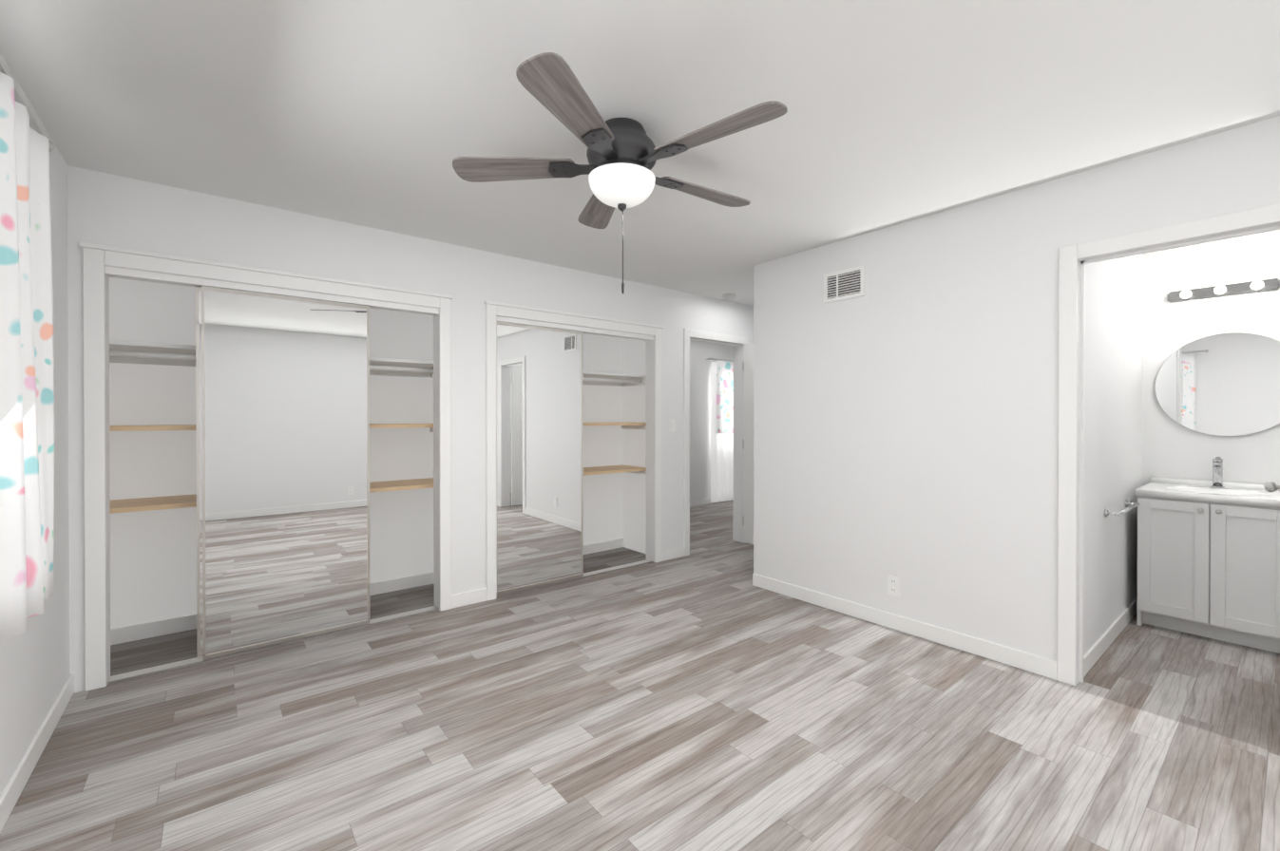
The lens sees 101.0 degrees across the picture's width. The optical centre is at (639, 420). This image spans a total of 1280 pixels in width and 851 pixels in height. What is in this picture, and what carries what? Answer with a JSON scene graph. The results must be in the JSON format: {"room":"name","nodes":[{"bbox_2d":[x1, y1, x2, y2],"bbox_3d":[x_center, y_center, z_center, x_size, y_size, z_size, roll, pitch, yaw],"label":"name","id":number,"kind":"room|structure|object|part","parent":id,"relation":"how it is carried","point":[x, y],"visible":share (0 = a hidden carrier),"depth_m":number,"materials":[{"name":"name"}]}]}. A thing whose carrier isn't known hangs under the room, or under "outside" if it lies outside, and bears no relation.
{"room":"empty bedroom","nodes":[
{"label":"empty bedroom","id":0,"kind":"room"},
{"bbox_2d":[0,52,69,796],"bbox_3d":[-1.354,0.052,0.738,0.120,2.440,5.730,0,0,-39],"label":"wall","id":1,"kind":"structure","parent":0,"point":[34,667],"depth_m":2.22,"materials":[{"name":"white paint"}]},
{"bbox_2d":[0,63,55,640],"bbox_3d":[-1.401,-0.184,1.013,0.149,1.470,1.840,0,0,-39],"label":"curtain","id":2,"kind":"object","parent":1,"relation":"attached to","point":[27,439],"visible":1,"depth_m":1.47,"materials":[{"name":"white fabric"}]},
{"bbox_3d":[-1.413,-0.899,1.001,0.119,0.040,1.840,0,0,-39],"label":"rod","id":3,"kind":"part","parent":2,"relation":"part of","materials":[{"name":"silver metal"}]},
{"bbox_2d":[0,674,74,833],"bbox_3d":[-1.108,1.228,0.543,0.013,0.090,4.870,0,0,-39],"label":"baseboard","id":4,"kind":"structure","parent":1,"relation":"attached to","point":[9,796],"depth_m":1.91,"materials":[{"name":"white paint"}]},
{"bbox_2d":[108,277,636,629],"bbox_3d":[-1.583,0.037,4.143,3.780,2.440,0.150,0,0,-39],"label":"wall","id":5,"kind":"structure","parent":0,"point":[153,565],"depth_m":3.18,"materials":[{"name":"grey paint"}]},
{"bbox_2d":[110,572,433,646],"bbox_3d":[-2.305,1.215,3.490,1.830,0.090,0.013,0,0,-39],"label":"baseboard","id":6,"kind":"structure","parent":5,"relation":"attached to","point":[118,636],"depth_m":3.13,"materials":[{"name":"white paint"}]},
{"bbox_2d":[109,340,646,514],"bbox_3d":[-1.470,0.046,3.905,3.652,0.925,0.398,0,0,-39],"label":"closet shelves","id":7,"kind":"object","parent":5,"relation":"attached to","point":[145,353],"visible":0.27,"depth_m":3.44,"materials":[{"name":"brown wood"}]},
{"bbox_3d":[-0.709,0.243,4.516,1.702,0.445,0.398,0,0,-39],"label":"shelf wood","id":8,"kind":"part","parent":7,"relation":"part of","materials":[{"name":"brown wood"}]},
{"bbox_3d":[-0.647,-0.359,4.436,1.666,0.032,0.032,0,0,-39],"label":"rod","id":9,"kind":"part","parent":7,"relation":"part of","materials":[{"name":"white metal"}]},
{"bbox_2d":[583,538,623,554],"bbox_3d":[-0.830,1.210,4.672,1.710,0.090,0.013,0,0,-39],"label":"baseboard","id":10,"kind":"structure","parent":5,"relation":"attached to","point":[591,548],"depth_m":5.05,"materials":[{"name":"white paint"}]},
{"bbox_2d":[67,165,753,692],"bbox_3d":[0.272,0.034,4.842,7.550,2.440,0.120,0,0,-39],"label":"wall","id":11,"kind":"structure","parent":0,"point":[105,209],"depth_m":3.51,"materials":[{"name":"white paint"}]},
{"bbox_2d":[78,242,453,299],"bbox_3d":[-1.925,-0.817,2.982,1.724,0.020,0.028,0,0,-39],"label":"cap","id":12,"kind":"object","parent":11,"relation":"attached to","point":[172,257],"depth_m":2.83,"materials":[{"name":"white paint"}]},
{"bbox_2d":[82,247,451,691],"bbox_3d":[-1.929,0.228,2.991,1.700,2.070,0.016,0,0,-39],"label":"trim","id":13,"kind":"structure","parent":11,"relation":"attached to","point":[95,261],"depth_m":2.49,"materials":[{"name":"white paint"}]},
{"bbox_2d":[104,266,653,341],"bbox_3d":[-1.238,-0.723,3.613,3.420,0.035,0.082,0,0,-39],"label":"trim","id":14,"kind":"structure","parent":11,"relation":"attached to","point":[143,276],"depth_m":3.05,"materials":[{"name":"white paint"}]},
{"bbox_2d":[107,559,653,685],"bbox_3d":[-1.238,1.254,3.622,3.420,0.012,0.073,0,0,-39],"label":"trim","id":15,"kind":"structure","parent":11,"relation":"attached to","point":[116,678],"depth_m":3.06,"materials":[{"name":"silver metal"}]},
{"bbox_2d":[195,286,583,660],"bbox_3d":[-1.392,0.272,3.490,2.360,1.949,0.058,0,0,-39],"label":"doors","id":16,"kind":"structure","parent":11,"relation":"in","point":[203,656],"depth_m":2.90,"materials":[{"name":"white metal"}]},
{"bbox_2d":[198,291,202,653],"bbox_3d":[-2.014,0.274,3.012,0.768,1.905,0.006,0,0,-39],"label":"mirror","id":17,"kind":"object","parent":16,"relation":"attached to","point":[200,469],"visible":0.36,"depth_m":2.77,"materials":[{"name":"white"}]},
{"bbox_3d":[-2.015,0.274,3.013,0.792,1.949,0.022,0,0,-39],"label":"mirror door frame","id":18,"kind":"part","parent":16,"relation":"part of","materials":[{"name":"white metal"}]},
{"bbox_3d":[-1.975,0.274,2.999,0.792,1.949,0.022,0,0,-39],"label":"mirror door frame","id":19,"kind":"part","parent":16,"relation":"part of","materials":[{"name":"white metal"}]},
{"bbox_2d":[204,290,367,654],"bbox_3d":[-1.973,0.274,2.998,0.768,1.905,0.006,0,0,-39],"label":"mirror","id":20,"kind":"object","parent":16,"relation":"attached to","point":[286,486],"visible":1,"depth_m":2.97,"materials":[{"name":"white"}]},
{"bbox_3d":[-0.747,0.270,3.984,0.735,1.949,0.022,0,0,-39],"label":"mirror door frame","id":21,"kind":"part","parent":16,"relation":"part of","materials":[{"name":"white metal"}]},
{"bbox_2d":[496,324,581,592],"bbox_3d":[-0.746,0.270,3.982,0.711,1.905,0.006,0,0,-39],"label":"mirror","id":22,"kind":"object","parent":16,"relation":"attached to","point":[539,455],"visible":0.86,"depth_m":3.96,"materials":[{"name":"white"}]},
{"bbox_2d":[485,304,661,600],"bbox_3d":[-0.442,0.222,4.183,1.610,2.070,0.016,0,0,-39],"label":"trim","id":23,"kind":"structure","parent":11,"relation":"attached to","point":[493,312],"depth_m":3.75,"materials":[{"name":"white paint"}]},
{"bbox_2d":[484,300,663,328],"bbox_3d":[-0.438,-0.823,4.173,1.634,0.020,0.028,0,0,-39],"label":"cap","id":24,"kind":"object","parent":11,"relation":"attached to","point":[486,302],"depth_m":4.07,"materials":[{"name":"white paint"}]},
{"bbox_2d":[668,419,675,432],"bbox_3d":[0.294,0.045,4.775,0.072,0.116,0.010,0,0,-39],"label":"light switch","id":25,"kind":"object","parent":11,"relation":"attached to","point":[672,425],"visible":1,"depth_m":4.77,"materials":[{"name":"white plastic"}]},
{"bbox_2d":[661,547,684,561],"bbox_3d":[0.295,1.210,4.779,0.280,0.090,0.013,0,0,-39],"label":"baseboard","id":26,"kind":"structure","parent":11,"relation":"attached to","point":[675,553],"depth_m":4.77,"materials":[{"name":"white paint"}]},
{"bbox_2d":[689,338,739,345],"bbox_3d":[0.717,0.238,5.199,0.770,2.030,0.020,0,0,-39],"label":"liner","id":27,"kind":"object","parent":11,"relation":"attached to","point":[690,338],"depth_m":5.18,"materials":[{"name":"white paint"}]},
{"bbox_2d":[683,328,748,556],"bbox_3d":[0.760,0.203,5.146,0.910,2.100,0.016,0,0,-39],"label":"door frame","id":28,"kind":"structure","parent":11,"relation":"attached to","point":[688,334],"depth_m":4.88,"materials":[{"name":"white paint"}]},
{"bbox_2d":[742,343,753,544],"bbox_3d":[1.305,0.238,5.103,0.186,2.015,0.768,0,0,-39],"label":"hall door","id":29,"kind":"structure","parent":28,"relation":"attached to","point":[748,444],"depth_m":5.34,"materials":[{"name":"white paint"}]},
{"bbox_2d":[700,341,734,540],"bbox_3d":[0.675,0.203,5.252,0.910,2.100,0.016,0,0,-39],"label":"door frame","id":30,"kind":"structure","parent":11,"relation":"attached to","point":[734,445],"depth_m":5.49,"materials":[{"name":"white paint"}]},
{"bbox_2d":[431,315,434,584],"bbox_3d":[-1.386,0.038,3.897,0.120,2.440,0.480,0,0,-39],"label":"wall","id":31,"kind":"structure","parent":0,"point":[432,558],"depth_m":4.06,"materials":[{"name":"grey paint"}]},
{"bbox_2d":[0,500,1279,850],"bbox_3d":[1.185,1.309,3.612,7.670,0.102,7.030,0,0,-39],"label":"floor","id":32,"kind":"structure","parent":0,"point":[705,695],"depth_m":2.11,"materials":[{"name":"laminate"}]},
{"bbox_2d":[1135,457,1279,653],"bbox_3d":[3.435,0.746,3.154,0.573,1.032,0.622,0,0,-39],"label":"bathroom vanity","id":33,"kind":"object","parent":32,"relation":"on","point":[1209,559],"visible":1,"depth_m":3.02,"materials":[{"name":"white paint"}]},
{"bbox_3d":[3.147,0.815,3.121,0.019,0.683,0.298,0,0,-39],"label":"door","id":34,"kind":"part","parent":33,"relation":"part of","materials":[{"name":"white paint"}]},
{"bbox_2d":[1210,457,1224,489],"bbox_3d":[3.567,0.325,3.261,0.202,0.192,0.060,0,0,-39],"label":"faucet","id":35,"kind":"object","parent":33,"relation":"on","point":[1217,483],"depth_m":3.26,"materials":[{"name":"silver metal"}]},
{"bbox_3d":[3.337,0.817,2.884,0.019,0.683,0.298,0,0,-39],"label":"door","id":36,"kind":"part","parent":33,"relation":"part of","materials":[{"name":"white paint"}]},
{"bbox_2d":[0,0,1279,305],"bbox_3d":[1.185,-1.230,3.601,7.670,0.100,7.030,0,0,-39],"label":"ceiling","id":37,"kind":"structure","parent":0,"point":[378,114],"depth_m":1.94,"materials":[{"name":"white paint"}]},
{"bbox_2d":[452,52,787,293],"bbox_3d":[-0.033,-0.844,2.147,1.286,0.660,1.314,0,0,-39],"label":"fan","id":38,"kind":"object","parent":37,"relation":"hanging from","point":[623,155],"visible":1,"depth_m":2.02,"materials":[{"name":"grey wood"}]},
{"label":"blade","id":39,"kind":"part","parent":38,"relation":"part of","materials":[{"name":"grey wood"}]},
{"bbox_3d":[-0.222,-1.022,1.722,0.152,0.007,0.497,-12,-4,20],"label":"blade","id":40,"kind":"part","parent":38,"relation":"part of","materials":[{"name":"grey wood"}]},
{"bbox_3d":[-0.193,-1.026,2.551,0.152,0.007,0.497,11,-3,-16],"label":"blade","id":41,"kind":"part","parent":38,"relation":"part of","materials":[{"name":"grey wood"}]},
{"bbox_3d":[-0.073,-0.927,2.132,0.270,0.113,0.270,0,0,-39],"label":"lamp shade","id":42,"kind":"part","parent":38,"relation":"part of","materials":[{"name":"white glass"}]},
{"bbox_3d":[-0.073,-0.694,2.133,0.038,0.360,0.038,0,0,-39],"label":"finial chain","id":43,"kind":"part","parent":38,"relation":"part of","materials":[{"name":"grey metal"}]},
{"bbox_3d":[0.289,-1.025,2.376,0.497,0.007,0.152,0,11,-34],"label":"blade","id":44,"kind":"part","parent":38,"relation":"part of","materials":[{"name":"grey wood"}]},
{"label":"blade","id":45,"kind":"part","parent":38,"relation":"part of","materials":[{"name":"grey wood"}]},
{"bbox_2d":[722,293,735,299],"bbox_3d":[0.840,-1.169,4.984,0.128,0.034,0.128,0,0,-39],"label":"smoke detector","id":46,"kind":"object","parent":37,"relation":"attached to","point":[728,296],"visible":1,"depth_m":4.94,"materials":[{"name":"grey plastic"}]},
{"bbox_2d":[689,340,733,500],"bbox_3d":[0.546,0.022,7.522,3.770,2.440,0.120,0,0,-39],"label":"wall","id":47,"kind":"structure","parent":0,"point":[701,353],"depth_m":7.72,"materials":[{"name":"white paint"}]},
{"bbox_2d":[689,497,733,507],"bbox_3d":[0.541,1.198,7.438,3.650,0.090,0.013,0,0,-39],"label":"baseboard","id":48,"kind":"structure","parent":47,"relation":"attached to","point":[701,502],"depth_m":7.72,"materials":[{"name":"white paint"}]},
{"bbox_2d":[706,358,733,362],"bbox_3d":[1.508,-0.900,8.140,1.350,0.020,0.109,0,0,-39],"label":"curtain rod","id":49,"kind":"object","parent":47,"relation":"attached to","point":[719,359],"visible":0.46,"depth_m":7.82,"materials":[{"name":"silver metal"}]},
{"bbox_2d":[710,362,733,502],"bbox_3d":[1.518,0.175,8.133,1.190,2.070,0.053,0,0,-39],"label":"curtain","id":50,"kind":"object","parent":49,"relation":"hanging from","point":[721,467],"visible":0.19,"depth_m":7.88,"materials":[{"name":"white fabric"}]},
{"bbox_2d":[715,361,733,433],"bbox_3d":[1.452,-0.345,8.013,0.801,1.070,0.065,0,0,-39],"label":"curtain","id":51,"kind":"object","parent":49,"relation":"hanging from","point":[724,421],"visible":0.42,"depth_m":7.88,"materials":[{"name":"white fabric"}]},
{"bbox_2d":[753,115,1279,685],"bbox_3d":[2.141,0.045,2.534,0.120,2.440,3.920,0,0,-39],"label":"wall","id":52,"kind":"structure","parent":0,"point":[906,418],"depth_m":2.93,"materials":[{"name":"white paint"}]},
{"bbox_2d":[823,265,864,303],"bbox_3d":[1.328,-0.884,3.441,0.010,0.190,0.280,0,0,-39],"label":"air vent","id":53,"kind":"object","parent":52,"relation":"in","point":[845,284],"visible":1,"depth_m":3.44,"materials":[{"name":"white plastic"}]},
{"bbox_2d":[887,574,899,596],"bbox_3d":[1.534,1.002,3.192,0.009,0.116,0.072,0,0,-39],"label":"outlet","id":54,"kind":"object","parent":52,"relation":"attached to","point":[893,585],"visible":1,"depth_m":3.19,"materials":[{"name":"white plastic"}]},
{"bbox_2d":[752,573,1057,680],"bbox_3d":[1.449,1.216,3.297,0.013,0.090,1.870,0,0,-39],"label":"baseboard","id":55,"kind":"structure","parent":52,"relation":"attached to","point":[1026,661],"depth_m":3.06,"materials":[{"name":"white paint"}]},
{"bbox_2d":[1057,203,1279,686],"bbox_3d":[2.285,0.216,2.246,0.016,2.100,0.810,0,0,-39],"label":"door frame","id":56,"kind":"structure","parent":52,"relation":"attached to","point":[1069,257],"depth_m":2.52,"materials":[{"name":"white paint"}]},
{"bbox_2d":[1079,225,1279,683],"bbox_3d":[2.338,0.251,2.289,0.020,2.030,0.670,0,0,-39],"label":"liner","id":57,"kind":"object","parent":52,"relation":"attached to","point":[1081,505],"depth_m":2.54,"materials":[{"name":"white paint"}]},
{"bbox_2d":[1083,252,1147,655],"bbox_3d":[2.764,0.042,3.148,1.620,2.440,0.120,0,0,-39],"label":"wall","id":58,"kind":"structure","parent":0,"point":[1139,329],"depth_m":3.04,"materials":[{"name":"white paint"}]},
{"bbox_2d":[1083,596,1137,677],"bbox_3d":[2.810,1.217,3.104,1.630,0.090,0.013,0,0,-39],"label":"baseboard","id":59,"kind":"structure","parent":58,"relation":"attached to","point":[1094,654],"depth_m":2.93,"materials":[{"name":"white paint"}]},
{"bbox_2d":[1104,499,1139,516],"bbox_3d":[2.806,0.512,3.065,0.584,0.044,0.063,0,0,-39],"label":"towel rail","id":60,"kind":"object","parent":58,"relation":"attached to","point":[1125,510],"visible":0.98,"depth_m":2.98,"materials":[{"name":"silver metal"}]},
{"bbox_2d":[1144,229,1279,485],"bbox_3d":[4.073,0.043,2.922,0.120,2.440,2.110,0,0,-39],"label":"wall","id":61,"kind":"structure","parent":0,"point":[1172,450],"depth_m":3.38,"materials":[{"name":"white paint"}]},
{"bbox_2d":[1154,332,1279,437],"bbox_3d":[3.676,-0.224,3.307,0.015,0.650,0.650,0,0,-39],"label":"bathroom mirror","id":62,"kind":"object","parent":61,"relation":"attached to","point":[1227,385],"visible":1,"depth_m":3.31,"materials":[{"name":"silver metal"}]},
{"bbox_2d":[1166,278,1279,303],"bbox_3d":[3.629,-0.814,3.299,0.094,0.070,0.480,0,0,-39],"label":"sconce","id":63,"kind":"object","parent":61,"relation":"attached to","point":[1258,286],"visible":1,"depth_m":3.28,"materials":[{"name":"grey metal"}]},
{"bbox_2d":[1263,481,1279,492],"bbox_3d":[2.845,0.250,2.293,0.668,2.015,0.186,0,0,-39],"label":"door knob","id":64,"kind":"object","parent":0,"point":[1270,487],"depth_m":2.50,"materials":[{"name":"white paint"}]}
]}

